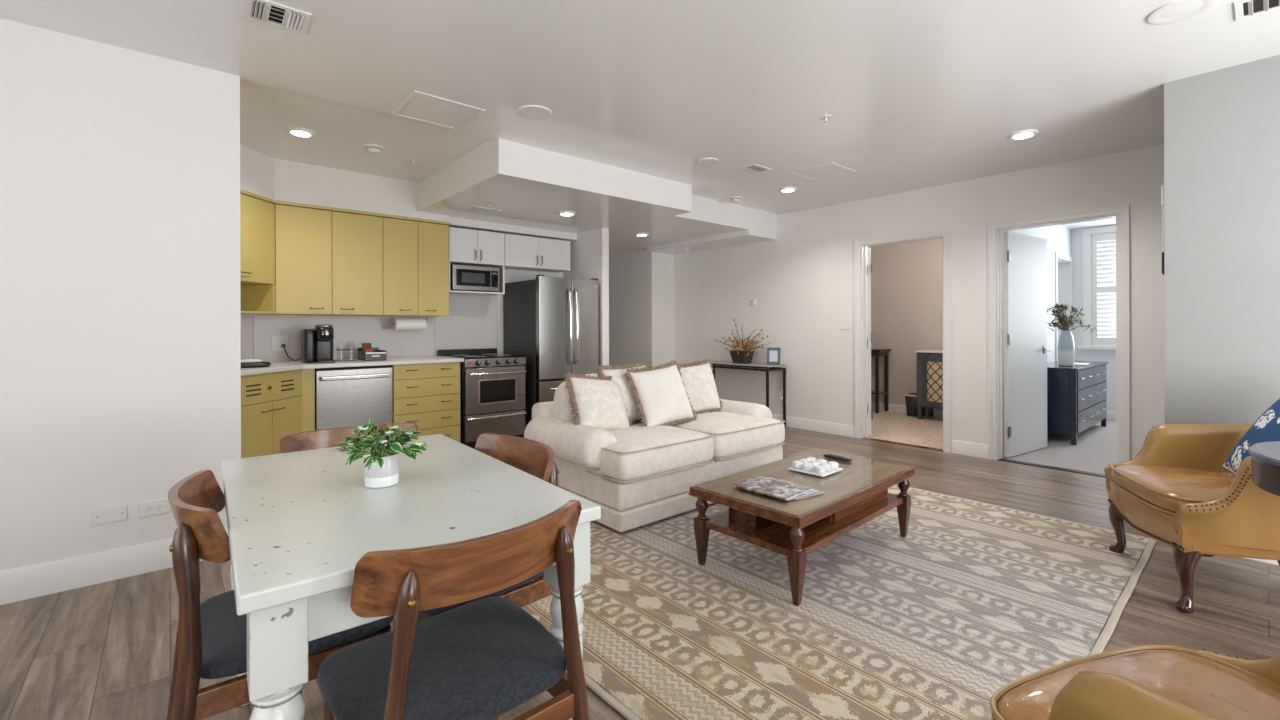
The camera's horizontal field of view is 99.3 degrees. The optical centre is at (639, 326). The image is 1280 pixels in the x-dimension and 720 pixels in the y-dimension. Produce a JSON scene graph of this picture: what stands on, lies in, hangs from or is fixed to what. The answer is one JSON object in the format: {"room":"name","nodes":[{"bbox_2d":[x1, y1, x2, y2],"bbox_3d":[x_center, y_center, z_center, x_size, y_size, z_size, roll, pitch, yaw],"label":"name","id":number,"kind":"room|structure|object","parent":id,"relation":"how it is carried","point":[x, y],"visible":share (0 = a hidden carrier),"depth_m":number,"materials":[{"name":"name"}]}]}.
{"room":"apartment living room","nodes":[
{"label":"apartment living room","id":0,"kind":"room"},
{"bbox_2d":[0,18,240,570],"bbox_3d":[-3.016,-0.068,2.173,2.285,2.512,0.120,0,0,-41],"label":"wall","id":1,"kind":"structure","parent":0,"point":[120,304],"depth_m":2.55,"materials":[{"name":"white paint"}]},
{"bbox_2d":[93,505,126,524],"bbox_3d":[-2.483,0.881,2.547,0.115,0.070,0.008,0,0,-41],"label":"wall outlet","id":2,"kind":"object","parent":1,"relation":"attached to","point":[118,513],"visible":1,"depth_m":2.54,"materials":[{"name":"white plastic"}]},
{"bbox_2d":[0,527,227,604],"bbox_3d":[-2.931,1.118,2.155,2.185,0.140,0.014,0,0,-41],"label":"baseboard","id":3,"kind":"structure","parent":1,"relation":"attached to","point":[28,582],"depth_m":2.48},
{"bbox_2d":[138,498,169,517],"bbox_3d":[-2.366,0.880,2.648,0.115,0.072,0.009,0,0,-41],"label":"wall outlet","id":4,"kind":"object","parent":1,"relation":"attached to","point":[161,506],"visible":0.93,"depth_m":2.65,"materials":[{"name":"white plastic"}]},
{"bbox_2d":[144,503,163,512],"bbox_3d":[-2.364,0.880,2.647,0.072,0.032,0.002,0,0,-41],"label":"receptacle","id":5,"kind":"object","parent":4,"relation":"attached to","point":[148,507],"depth_m":2.65,"materials":[{"name":"white plastic"}]},
{"bbox_2d":[241,314,253,359],"bbox_3d":[-3.269,-0.359,3.844,0.970,1.305,0.970,0,0,-41],"label":"wall","id":6,"kind":"structure","parent":0,"point":[247,333],"depth_m":4.46,"materials":[{"name":"white paint"}]},
{"bbox_2d":[240,194,274,313],"bbox_3d":[-3.072,-0.542,4.046,0.334,0.879,0.600,0,0,4],"label":"upper cabinet","id":7,"kind":"object","parent":6,"relation":"attached to","point":[257,216],"visible":0.28,"depth_m":4.20,"materials":[{"name":"yellow paint"}]},
{"bbox_2d":[253,269,562,361],"bbox_3d":[-2.514,-0.081,5.210,4.120,2.535,0.132,0,0,-41],"label":"wall","id":8,"kind":"structure","parent":0,"point":[351,332],"depth_m":5.31,"materials":[{"name":"paint"}]},
{"bbox_2d":[272,336,287,350],"bbox_3d":[-3.069,0.138,4.634,0.115,0.130,0.010,0,0,-41],"label":"outlet plate","id":9,"kind":"object","parent":8,"relation":"attached to","point":[277,341],"visible":1,"depth_m":4.63,"materials":[{"name":"white plastic"}]},
{"bbox_2d":[270,204,382,315],"bbox_3d":[-2.705,-0.543,4.717,0.807,0.879,0.368,0,0,-41],"label":"upper cabinet","id":10,"kind":"object","parent":8,"relation":"attached to","point":[327,262],"visible":0.98,"depth_m":4.58,"materials":[{"name":"yellow paint"}]},
{"bbox_2d":[240,189,449,224],"bbox_3d":[-2.568,-0.999,4.529,0.408,0.024,2.033,0,0,34],"label":"trim","id":11,"kind":"structure","parent":8,"relation":"attached to","point":[241,191],"depth_m":4.64,"materials":[{"name":"yellow paint"}]},
{"bbox_2d":[379,217,448,316],"bbox_3d":[-2.174,-0.545,5.178,0.599,0.879,0.368,0,0,-41],"label":"upper cabinet","id":12,"kind":"object","parent":8,"relation":"attached to","point":[415,254],"visible":0.94,"depth_m":5.05,"materials":[{"name":"yellow paint"}]},
{"bbox_2d":[392,316,426,329],"bbox_3d":[-2.168,-0.038,5.120,0.325,0.134,0.112,0,0,-41],"label":"paper towel roll","id":13,"kind":"object","parent":12,"relation":"hanging from","point":[398,323],"visible":0.97,"depth_m":5.08,"materials":[{"name":"white paper"}]},
{"bbox_2d":[449,227,504,294],"bbox_3d":[-1.726,-0.661,5.597,0.591,0.638,0.330,0,0,-41],"label":"upper cabinet","id":14,"kind":"object","parent":8,"relation":"attached to","point":[470,247],"visible":0.68,"depth_m":5.50,"materials":[{"name":"white laminate"}]},
{"bbox_2d":[450,264,499,291],"bbox_3d":[-1.740,-0.490,5.598,0.500,0.252,0.300,0,0,-41],"label":"microwave","id":15,"kind":"object","parent":14,"relation":"in","point":[462,277],"visible":0.94,"depth_m":5.47,"materials":[{"name":"silver plastic"}]},
{"bbox_2d":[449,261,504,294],"bbox_3d":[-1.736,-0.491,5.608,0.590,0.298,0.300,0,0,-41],"label":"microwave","id":16,"kind":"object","parent":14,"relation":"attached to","point":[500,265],"depth_m":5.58,"materials":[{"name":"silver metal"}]},
{"bbox_2d":[504,234,569,272],"bbox_3d":[-1.192,-0.812,6.060,0.817,0.340,0.330,0,0,-41],"label":"upper cabinet","id":17,"kind":"object","parent":8,"relation":"attached to","point":[527,253],"visible":0.96,"depth_m":5.95,"materials":[{"name":"white laminate"}]},
{"bbox_2d":[240,144,576,240],"bbox_3d":[-1.972,-1.177,4.658,4.020,0.345,1.440,0,0,-41],"label":"soffit","id":18,"kind":"structure","parent":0,"point":[261,174],"depth_m":4.66,"materials":[{"name":"white paint"}]},
{"bbox_2d":[563,228,608,365],"bbox_3d":[-1.505,0.047,7.261,0.090,2.274,3.450,0,0,-41],"label":"wall","id":19,"kind":"structure","parent":0,"point":[589,254],"depth_m":5.98,"materials":[{"name":"white paint"}]},
{"bbox_2d":[418,138,776,254],"bbox_3d":[-1.082,-1.217,6.800,3.756,0.271,4.605,0,0,-41],"label":"ceiling","id":20,"kind":"structure","parent":0,"point":[530,185],"depth_m":4.81,"materials":[{"name":"paint"}]},
{"bbox_2d":[468,206,501,212],"bbox_3d":[-1.423,-1.074,4.987,0.270,0.012,0.130,0,0,-41],"label":"ceiling vent","id":21,"kind":"object","parent":20,"relation":"in","point":[472,207],"visible":1,"depth_m":4.96,"materials":[{"name":"white plastic"}]},
{"bbox_2d":[0,0,1279,213],"bbox_3d":[-0.648,-1.392,3.542,7.663,0.123,10.200,0,0,-41],"label":"ceiling","id":22,"kind":"structure","parent":0,"point":[917,94],"depth_m":2.89,"materials":[{"name":"paint"}]},
{"bbox_2d":[241,0,311,34],"bbox_3d":[-1.544,-1.321,2.310,0.235,0.014,0.200,0,0,-39],"label":"ceiling vent","id":23,"kind":"object","parent":22,"relation":"in","point":[264,11],"visible":1,"depth_m":2.31,"materials":[{"name":"white plastic"}]},
{"bbox_2d":[286,127,315,137],"bbox_3d":[-2.342,-1.338,3.756,0.176,0.022,0.176,0,0,-41],"label":"recessed light","id":24,"kind":"object","parent":22,"relation":"in","point":[295,131],"visible":1,"depth_m":3.73,"materials":[{"name":"white plastic"}]},
{"bbox_2d":[363,144,384,153],"bbox_3d":[-1.999,-1.328,4.085,0.152,0.044,0.152,0,0,-41],"label":"smoke detector","id":25,"kind":"object","parent":22,"relation":"attached to","point":[371,148],"visible":1,"depth_m":4.05,"materials":[{"name":"white plastic"}]},
{"bbox_2d":[391,91,485,130],"bbox_3d":[-1.248,-1.326,3.360,0.430,0.006,0.440,0,0,-41],"label":"ceiling hatch","id":26,"kind":"object","parent":22,"relation":"attached to","point":[425,108],"visible":1,"depth_m":3.34,"materials":[{"name":"paint"}]},
{"bbox_2d":[517,105,551,119],"bbox_3d":[-0.650,-1.325,3.365,0.212,0.010,0.212,0,0,-41],"label":"ceiling speaker","id":27,"kind":"object","parent":22,"relation":"attached to","point":[536,112],"visible":1,"depth_m":3.36,"materials":[{"name":"white plastic"}]},
{"bbox_2d":[525,109,544,116],"bbox_3d":[-0.650,-1.327,3.365,0.132,0.004,0.132,0,0,-41],"label":"grille","id":28,"kind":"object","parent":27,"relation":"attached to","point":[528,112],"depth_m":3.38,"materials":[{"name":"paint"}]},
{"bbox_2d":[697,158,718,164],"bbox_3d":[0.546,-1.329,4.369,0.170,0.010,0.170,0,0,-41],"label":"ceiling speaker","id":29,"kind":"object","parent":22,"relation":"attached to","point":[704,161],"visible":1,"depth_m":4.37,"materials":[{"name":"white plastic"}]},
{"bbox_2d":[742,164,771,172],"bbox_3d":[0.984,-1.329,4.566,0.240,0.012,0.130,0,0,-41],"label":"ceiling vent","id":30,"kind":"object","parent":22,"relation":"in","point":[753,167],"visible":1,"depth_m":4.55,"materials":[{"name":"white plastic"}]},
{"bbox_2d":[790,162,855,180],"bbox_3d":[1.574,-1.333,4.686,0.400,0.006,0.400,0,0,-41],"label":"ceiling hatch","id":31,"kind":"object","parent":22,"relation":"attached to","point":[828,170],"visible":1,"depth_m":4.67,"materials":[{"name":"paint"}]},
{"bbox_2d":[1008,129,1038,139],"bbox_3d":[2.659,-1.328,3.773,0.176,0.022,0.176,0,0,-41],"label":"recessed light","id":32,"kind":"object","parent":22,"relation":"in","point":[1024,134],"visible":1,"depth_m":3.74,"materials":[{"name":"white plastic"}]},
{"bbox_2d":[1147,0,1218,24],"bbox_3d":[2.281,-1.333,2.288,0.216,0.010,0.216,0,0,-41],"label":"ceiling speaker","id":33,"kind":"object","parent":22,"relation":"attached to","point":[1177,10],"visible":1,"depth_m":2.29,"materials":[{"name":"white plastic"}]},
{"bbox_2d":[1161,1,1203,18],"bbox_3d":[2.281,-1.335,2.288,0.135,0.004,0.135,0,0,-41],"label":"grille","id":34,"kind":"object","parent":33,"relation":"attached to","point":[1186,9],"depth_m":2.29,"materials":[{"name":"paint"}]},
{"bbox_2d":[1234,0,1279,20],"bbox_3d":[2.621,-1.333,2.193,0.200,0.012,0.300,0,0,-41],"label":"ceiling vent","id":35,"kind":"object","parent":22,"relation":"in","point":[1251,8],"visible":1,"depth_m":2.27,"materials":[{"name":"white plastic"}]},
{"bbox_2d":[0,427,1279,719],"bbox_3d":[-0.675,1.222,3.513,7.573,0.080,10.200,0,0,-41],"label":"floor","id":36,"kind":"structure","parent":0,"point":[105,650],"depth_m":2.21,"materials":[{"name":"brown wood"}]},
{"bbox_2d":[241,369,301,457],"bbox_3d":[-2.856,0.705,3.758,0.540,0.765,0.850,0,0,4],"label":"base cabinet","id":37,"kind":"object","parent":36,"relation":"on","point":[271,403],"visible":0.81,"depth_m":3.82,"materials":[{"name":"yellow paint"}]},
{"bbox_2d":[241,356,463,375],"bbox_3d":[-2.695,0.307,4.217,1.213,0.030,2.873,0,0,27],"label":"countertop","id":38,"kind":"structure","parent":37,"relation":"on","point":[278,366],"depth_m":4.46,"materials":[{"name":"white stone"}]},
{"bbox_2d":[241,359,270,367],"bbox_3d":[-2.820,0.264,3.946,0.230,0.058,0.160,0,0,-41],"label":"serving tray","id":39,"kind":"object","parent":38,"relation":"on","point":[245,363],"visible":0.73,"depth_m":3.90,"materials":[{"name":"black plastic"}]},
{"bbox_2d":[301,325,334,362],"bbox_3d":[-2.656,0.136,4.485,0.220,0.312,0.260,0,0,-41],"label":"coffee maker","id":40,"kind":"object","parent":38,"relation":"on","point":[316,343],"visible":1,"depth_m":4.41,"materials":[{"name":"black plastic"}]},
{"bbox_2d":[358,347,386,360],"bbox_3d":[-2.366,0.239,4.800,0.175,0.105,0.243,0,0,-41],"label":"caddy","id":41,"kind":"object","parent":38,"relation":"on","point":[377,354],"visible":0.94,"depth_m":4.72,"materials":[{"name":"silver plastic"}]},
{"bbox_2d":[166,470,394,719],"bbox_3d":[-0.918,0.782,1.380,0.487,0.804,0.461,0,0,-39],"label":"dining chair","id":42,"kind":"object","parent":36,"relation":"on","point":[211,642],"visible":0.51,"depth_m":1.16,"materials":[{"name":"brown wood"}]},
{"bbox_2d":[301,369,314,431],"bbox_3d":[-2.741,0.755,4.404,0.090,0.865,0.550,0,0,-41],"label":"base cabinet","id":43,"kind":"object","parent":36,"relation":"on","point":[308,375],"visible":0.23,"depth_m":4.20,"materials":[{"name":"yellow paint"}]},
{"bbox_2d":[280,422,418,694],"bbox_3d":[-0.998,0.783,1.925,0.461,0.804,0.487,0,0,-34],"label":"dining chair","id":44,"kind":"object","parent":36,"relation":"on","point":[323,438],"visible":0.12,"depth_m":2.01,"materials":[{"name":"brown wood"}]},
{"bbox_2d":[315,365,392,429],"bbox_3d":[-2.470,0.756,4.602,0.570,0.862,0.605,0,0,-41],"label":"dishwasher","id":45,"kind":"object","parent":36,"relation":"on","point":[344,396],"visible":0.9,"depth_m":4.38,"materials":[{"name":"silver metal"}]},
{"bbox_2d":[221,434,600,719],"bbox_3d":[-0.708,0.801,1.502,0.690,0.758,1.120,0,0,-39],"label":"dining table","id":46,"kind":"object","parent":36,"relation":"on","point":[300,523],"visible":0.74,"depth_m":1.20,"materials":[{"name":"white paint"}]},
{"bbox_2d":[331,418,427,487],"bbox_3d":[-0.684,0.336,1.451,0.237,0.173,0.235,0,0,-41],"label":"potted plant","id":47,"kind":"object","parent":46,"relation":"on","point":[381,465],"visible":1,"depth_m":1.42,"materials":[{"name":"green plant"}]},
{"bbox_2d":[391,362,459,441],"bbox_3d":[-2.054,0.753,5.014,0.590,0.865,0.628,0,0,-41],"label":"base cabinet","id":48,"kind":"object","parent":36,"relation":"on","point":[427,396],"visible":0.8,"depth_m":4.80,"materials":[{"name":"yellow paint"}]},
{"bbox_2d":[318,500,588,719],"bbox_3d":[-0.393,0.781,1.156,0.461,0.804,0.487,0,0,-42],"label":"dining chair","id":49,"kind":"object","parent":36,"relation":"on","point":[485,658],"visible":1,"depth_m":1.08,"materials":[{"name":"brown wood"}]},
{"bbox_2d":[389,433,558,624],"bbox_3d":[-0.514,0.781,1.692,0.487,0.804,0.461,0,0,-44],"label":"dining chair","id":50,"kind":"object","parent":36,"relation":"on","point":[535,458],"visible":0.28,"depth_m":1.71,"materials":[{"name":"brown wood"}]},
{"bbox_2d":[437,348,526,448],"bbox_3d":[-1.573,0.707,5.434,0.640,0.955,0.742,0,0,-41],"label":"range","id":51,"kind":"object","parent":36,"relation":"on","point":[492,383],"visible":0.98,"depth_m":5.18,"materials":[{"name":"silver metal"}]},
{"bbox_2d":[437,353,525,359],"bbox_3d":[-1.598,0.291,5.461,0.640,0.017,0.670,0,0,-41],"label":"cooktop","id":52,"kind":"object","parent":51,"relation":"in","point":[466,356],"depth_m":5.36,"materials":[{"name":"black metal"}]},
{"bbox_2d":[503,274,598,428],"bbox_3d":[-0.944,0.330,5.908,0.735,1.706,0.870,0,0,-41],"label":"refrigerator","id":53,"kind":"object","parent":36,"relation":"on","point":[551,321],"visible":0.62,"depth_m":5.59,"materials":[{"name":"silver metal"}]},
{"bbox_2d":[536,379,563,402],"bbox_3d":[-0.719,0.819,5.650,0.735,0.545,0.153,0,0,-41],"label":"freezer","id":54,"kind":"object","parent":53,"relation":"in","point":[545,388],"depth_m":5.46,"materials":[{"name":"silver metal"}]},
{"bbox_2d":[694,360,786,426],"bbox_3d":[1.214,0.809,6.697,0.370,0.735,1.150,0,0,-41],"label":"console table","id":55,"kind":"object","parent":36,"relation":"on","point":[723,364],"visible":0.64,"depth_m":6.38,"materials":[{"name":"wood"}]},
{"bbox_2d":[715,319,769,363],"bbox_3d":[1.300,0.170,6.627,0.477,0.539,0.736,0,0,-41],"label":"dried arrangement","id":56,"kind":"object","parent":55,"relation":"on","point":[742,354],"visible":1,"depth_m":6.60,"materials":[{"name":"brown plant"}]},
{"bbox_2d":[767,347,779,364],"bbox_3d":[1.576,0.342,6.407,0.150,0.200,0.079,0,0,21],"label":"picture frame","id":57,"kind":"object","parent":55,"relation":"on","point":[773,354],"visible":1,"depth_m":6.39,"materials":[{"name":"wood"}]},
{"bbox_2d":[769,350,777,361],"bbox_3d":[1.572,0.342,6.397,0.100,0.136,0.032,0,0,21],"label":"print","id":58,"kind":"object","parent":57,"relation":"attached to","point":[773,354],"depth_m":6.39},
{"bbox_2d":[521,484,1155,719],"bbox_3d":[0.869,1.170,2.896,3.042,0.015,2.467,0,0,-41],"label":"area rug","id":59,"kind":"object","parent":36,"relation":"on","point":[977,598],"visible":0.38,"depth_m":2.21,"materials":[{"name":"fabric"}]},
{"bbox_2d":[524,373,784,531],"bbox_3d":[0.178,0.744,3.914,1.817,0.870,1.013,0,0,-41],"label":"sofa","id":60,"kind":"object","parent":59,"relation":"on","point":[638,475],"visible":0.74,"depth_m":3.35,"materials":[{"name":"white fabric"}]},
{"bbox_2d":[553,373,598,421],"bbox_3d":[-0.253,0.526,3.838,0.750,0.404,0.241,0,0,-41],"label":"cushion","id":61,"kind":"object","parent":60,"relation":"on","point":[562,411],"depth_m":3.58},
{"bbox_2d":[564,372,631,430],"bbox_3d":[-0.270,0.514,3.584,0.543,0.447,0.237,0,0,-45],"label":"throw pillow","id":62,"kind":"object","parent":60,"relation":"on","point":[598,402],"visible":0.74,"depth_m":3.49,"materials":[{"name":"white fabric"}]},
{"bbox_2d":[597,362,648,423],"bbox_3d":[-0.077,0.482,3.880,0.489,0.449,0.232,0,0,-41],"label":"throw pillow","id":63,"kind":"object","parent":60,"relation":"on","point":[617,372],"visible":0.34,"depth_m":3.78,"materials":[{"name":"white fabric"}]},
{"bbox_2d":[589,423,713,480],"bbox_3d":[-0.018,0.781,3.534,0.794,0.225,0.690,0,0,-41],"label":"seat cushion","id":64,"kind":"object","parent":60,"relation":"on","point":[636,452],"depth_m":3.25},
{"bbox_2d":[623,360,696,425],"bbox_3d":[0.151,0.487,3.851,0.522,0.482,0.238,0,0,-39],"label":"throw pillow","id":65,"kind":"object","parent":60,"relation":"on","point":[659,392],"visible":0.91,"depth_m":3.77,"materials":[{"name":"white fabric"}]},
{"bbox_2d":[678,359,722,413],"bbox_3d":[0.428,0.486,4.297,0.518,0.453,0.214,0,0,-37],"label":"throw pillow","id":66,"kind":"object","parent":60,"relation":"on","point":[698,379],"visible":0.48,"depth_m":4.25,"materials":[{"name":"white fabric"}]},
{"bbox_2d":[672,411,784,458],"bbox_3d":[0.582,0.779,4.054,0.794,0.225,0.690,0,0,-41],"label":"seat cushion","id":67,"kind":"object","parent":60,"relation":"on","point":[737,434],"depth_m":3.82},
{"bbox_2d":[688,450,915,605],"bbox_3d":[0.884,0.969,2.847,1.190,0.392,0.620,0,0,-42],"label":"coffee table","id":68,"kind":"object","parent":59,"relation":"on","point":[857,494],"visible":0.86,"depth_m":2.62,"materials":[{"name":"brown wood"}]},
{"bbox_2d":[779,479,825,499],"bbox_3d":[0.710,0.773,2.597,0.200,0.002,0.270,0,0,-32],"label":"leaflet","id":69,"kind":"object","parent":68,"relation":"on","point":[818,492],"visible":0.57,"depth_m":2.52,"materials":[{"name":"white paper"}]},
{"bbox_2d":[768,477,816,499],"bbox_3d":[0.661,0.770,2.600,0.215,0.006,0.285,0,0,-37],"label":"magazine","id":70,"kind":"object","parent":69,"relation":"on","point":[813,490],"visible":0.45,"depth_m":2.52,"materials":[{"name":"white paper"}]},
{"bbox_2d":[732,476,811,500],"bbox_3d":[0.626,0.763,2.587,0.225,0.008,0.300,0,0,-43],"label":"magazine","id":71,"kind":"object","parent":70,"relation":"on","point":[774,488],"visible":1,"depth_m":2.57,"materials":[{"name":"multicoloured paper"}]},
{"bbox_2d":[705,493,902,555],"bbox_3d":[0.884,0.959,2.847,1.110,0.032,0.540,0,0,-42],"label":"shelf","id":72,"kind":"object","parent":68,"relation":"attached to","point":[765,533],"depth_m":2.57,"materials":[{"name":"brown wood"}]},
{"bbox_2d":[788,467,842,476],"bbox_3d":[0.945,0.766,2.932,0.210,0.012,0.210,0,0,-42],"label":"tray","id":73,"kind":"object","parent":68,"relation":"on","point":[801,470],"visible":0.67,"depth_m":2.86,"materials":[{"name":"white ceramic"}]},
{"bbox_2d":[823,454,851,461],"bbox_3d":[1.152,0.762,3.171,0.044,0.020,0.170,0,0,-40],"label":"remote control","id":74,"kind":"object","parent":68,"relation":"on","point":[831,456],"visible":1,"depth_m":3.16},
{"bbox_2d":[990,645,1279,719],"bbox_3d":[1.047,0.714,0.773,0.789,0.937,0.829,0,0,-16],"label":"lounge chair","id":75,"kind":"object","parent":36,"relation":"on","point":[1140,682],"visible":1,"depth_m":1.03,"materials":[{"name":"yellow leather"}]},
{"bbox_2d":[1104,423,1279,613],"bbox_3d":[2.688,0.709,2.417,0.829,0.937,0.793,0,0,18],"label":"lounge chair","id":76,"kind":"object","parent":36,"relation":"on","point":[1178,492],"visible":0.91,"depth_m":2.33,"materials":[{"name":"yellow leather"}]},
{"bbox_2d":[1111,465,1234,512],"bbox_3d":[2.593,0.735,2.447,0.626,0.131,0.624,0,0,21],"label":"seat cushion","id":77,"kind":"object","parent":76,"relation":"on","point":[1155,488],"depth_m":2.45,"materials":[{"name":"yellow leather"}]},
{"bbox_2d":[1223,398,1279,473],"bbox_3d":[2.761,0.513,2.341,0.227,0.458,0.506,0,0,31],"label":"throw pillow","id":78,"kind":"object","parent":76,"relation":"on","point":[1266,428],"visible":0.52,"depth_m":2.42,"materials":[{"name":"blue fabric"}]},
{"bbox_2d":[1248,441,1279,495],"bbox_3d":[2.344,0.791,1.558,0.800,0.764,0.800,0,0,-41],"label":"side table","id":79,"kind":"object","parent":36,"relation":"on","point":[1265,456],"visible":1,"depth_m":1.75,"materials":[{"name":"stone"}]},
{"bbox_2d":[609,248,673,366],"bbox_3d":[-0.447,-0.086,8.747,0.625,2.535,2.590,0,0,-41],"label":"wall","id":80,"kind":"structure","parent":0,"point":[641,282],"depth_m":7.79,"materials":[{"name":"white paint"}]},
{"bbox_2d":[647,230,775,253],"bbox_3d":[0.864,-1.078,7.014,0.532,0.061,1.750,0,0,-41],"label":"ceiling beam","id":81,"kind":"structure","parent":0,"point":[745,236],"depth_m":6.78,"materials":[{"name":"paint"}]},
{"bbox_2d":[868,238,942,404],"bbox_3d":[3.725,-0.080,7.431,0.120,2.500,2.840,0,0,-41],"label":"wall","id":82,"kind":"structure","parent":0,"point":[907,278],"depth_m":7.45,"materials":[{"name":"beige paint"}]},
{"bbox_2d":[871,402,942,416],"bbox_3d":[3.631,1.120,7.440,0.014,0.100,2.700,0,0,-41],"label":"baseboard","id":83,"kind":"structure","parent":82,"relation":"attached to","point":[892,407],"depth_m":7.49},
{"bbox_2d":[868,409,942,448],"bbox_3d":[2.939,1.211,6.787,2.177,0.082,2.780,0,0,-41],"label":"floor tile","id":84,"kind":"structure","parent":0,"point":[894,426],"depth_m":6.26,"materials":[{"name":"beige stone"}]},
{"bbox_2d":[871,348,890,412],"bbox_3d":[3.088,0.739,7.764,0.350,0.865,0.840,0,0,-41],"label":"console table","id":85,"kind":"object","parent":84,"relation":"on","point":[877,353],"visible":0.48,"depth_m":7.42,"materials":[{"name":"brown wood"}]},
{"bbox_2d":[905,392,924,416],"bbox_3d":[3.626,1.023,7.151,0.239,0.291,0.189,0,0,-41],"label":"waste bin","id":86,"kind":"object","parent":84,"relation":"on","point":[910,398],"visible":0.55,"depth_m":7.10,"materials":[{"name":"black plastic"}]},
{"bbox_2d":[915,350,942,419],"bbox_3d":[3.882,0.735,6.746,0.402,0.866,0.750,0,0,-41],"label":"cabinet","id":87,"kind":"object","parent":84,"relation":"on","point":[929,362],"visible":0.27,"depth_m":6.78,"materials":[{"name":"grey wood"}]},
{"bbox_2d":[674,144,1164,459],"bbox_3d":[2.276,-0.092,5.886,0.120,2.532,5.320,0,0,-41],"label":"wall","id":88,"kind":"structure","parent":0,"point":[801,281],"depth_m":5.65,"materials":[{"name":"white paint"}]},
{"bbox_2d":[772,414,854,437],"bbox_3d":[1.391,1.115,6.809,0.014,0.122,2.741,0,0,-41],"label":"baseboard","id":89,"kind":"structure","parent":88,"relation":"attached to","point":[800,423],"depth_m":6.08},
{"bbox_2d":[840,319,849,329],"bbox_3d":[2.207,-0.031,5.863,0.015,0.118,0.115,0,0,-41],"label":"light switch","id":90,"kind":"object","parent":88,"relation":"attached to","point":[844,323],"visible":1,"depth_m":5.86,"materials":[{"name":"white plastic"}]},
{"bbox_2d":[868,248,872,435],"bbox_3d":[2.397,0.158,6.192,0.054,2.008,0.812,0,0,-9],"label":"door","id":91,"kind":"structure","parent":88,"relation":"in","point":[870,266],"depth_m":5.80,"materials":[{"name":"white paint"}]},
{"bbox_2d":[854,227,951,452],"bbox_3d":[2.635,0.122,5.455,0.148,2.101,0.934,0,0,-41],"label":"trim","id":92,"kind":"structure","parent":88,"relation":"attached to","point":[860,250],"depth_m":5.66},
{"bbox_2d":[862,437,943,451],"bbox_3d":[2.623,1.171,5.442,0.080,0.005,0.802,0,0,-41],"label":"trim","id":93,"kind":"structure","parent":88,"relation":"attached to","point":[867,438],"depth_m":5.40,"materials":[{"name":"brown wood"}]},
{"bbox_2d":[1003,231,1050,457],"bbox_3d":[3.599,0.154,5.027,0.812,2.008,0.097,0,0,-33],"label":"door","id":94,"kind":"structure","parent":88,"relation":"in","point":[1024,256],"depth_m":5.00,"materials":[{"name":"white paint"}]},
{"bbox_2d":[997,459,1104,476],"bbox_3d":[3.437,1.168,4.502,0.080,0.006,0.808,0,0,-41],"label":"trim","id":95,"kind":"structure","parent":88,"relation":"attached to","point":[1005,460],"depth_m":4.51,"materials":[{"name":"wood"}]},
{"bbox_2d":[988,204,1129,463],"bbox_3d":[3.449,0.120,4.514,0.148,2.101,0.940,0,0,-41],"label":"trim","id":96,"kind":"structure","parent":88,"relation":"attached to","point":[1121,213],"depth_m":4.48,"materials":[{"name":"wood"}]},
{"bbox_2d":[951,440,987,458],"bbox_3d":[3.001,1.111,4.949,0.014,0.122,0.303,0,0,-41],"label":"baseboard","id":97,"kind":"structure","parent":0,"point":[957,447],"depth_m":4.94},
{"bbox_2d":[1003,225,1070,445],"bbox_3d":[4.398,-0.082,6.175,3.467,2.500,0.180,0,0,-41],"label":"wall","id":98,"kind":"structure","parent":0,"point":[1058,237],"depth_m":6.59,"materials":[{"name":"paint"}]},
{"bbox_2d":[1055,252,1072,360],"bbox_3d":[5.373,0.126,6.888,0.820,2.080,0.018,0,0,-41],"label":"trim","id":99,"kind":"structure","parent":98,"relation":"attached to","point":[1057,255],"depth_m":6.64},
{"bbox_2d":[1003,419,1115,473],"bbox_3d":[5.498,1.203,4.862,3.527,0.084,3.360,0,0,-41],"label":"floor","id":100,"kind":"structure","parent":0,"point":[1095,449],"depth_m":5.08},
{"bbox_2d":[1047,361,1107,444],"bbox_3d":[4.736,0.785,5.991,1.570,0.757,0.448,0,0,-41],"label":"dresser","id":101,"kind":"object","parent":100,"relation":"on","point":[1076,394],"visible":0.78,"depth_m":5.49,"materials":[{"name":"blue wood"}]},
{"bbox_2d":[1047,303,1097,365],"bbox_3d":[4.443,0.077,5.670,0.527,0.659,0.548,0,0,24],"label":"arrangement","id":102,"kind":"object","parent":101,"relation":"on","point":[1066,345],"visible":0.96,"depth_m":5.66,"materials":[{"name":"ceramic"}]},
{"bbox_2d":[1061,218,1115,228],"bbox_3d":[5.525,-1.335,4.892,3.437,0.100,3.360,0,0,-41],"label":"ceiling","id":103,"kind":"structure","parent":0,"point":[1105,222],"depth_m":6.81,"materials":[{"name":"paint"}]},
{"bbox_2d":[1071,225,1115,410],"bbox_3d":[6.769,-0.088,5.992,0.120,2.500,3.200,0,0,-41],"label":"wall","id":104,"kind":"structure","parent":0,"point":[1109,356],"depth_m":7.08,"materials":[{"name":"paint"}]},
{"bbox_2d":[1078,225,1115,349],"bbox_3d":[6.126,-0.496,6.654,0.176,1.560,1.180,0,0,-41],"label":"window","id":105,"kind":"structure","parent":104,"relation":"in","point":[1091,238],"depth_m":6.97,"materials":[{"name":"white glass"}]},
{"bbox_2d":[1164,55,1279,423],"bbox_3d":[4.218,-0.087,2.575,1.478,2.512,2.372,0,0,-41],"label":"wall","id":106,"kind":"structure","parent":0,"point":[1222,126],"depth_m":2.83,"materials":[{"name":"grey paint"}]},
{"bbox_2d":[1162,206,1163,274],"bbox_3d":[2.915,-0.480,3.025,0.080,0.375,0.012,0,0,-41],"label":"wall panel","id":107,"kind":"object","parent":106,"relation":"attached to","point":[1162,206],"visible":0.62,"depth_m":3.00,"materials":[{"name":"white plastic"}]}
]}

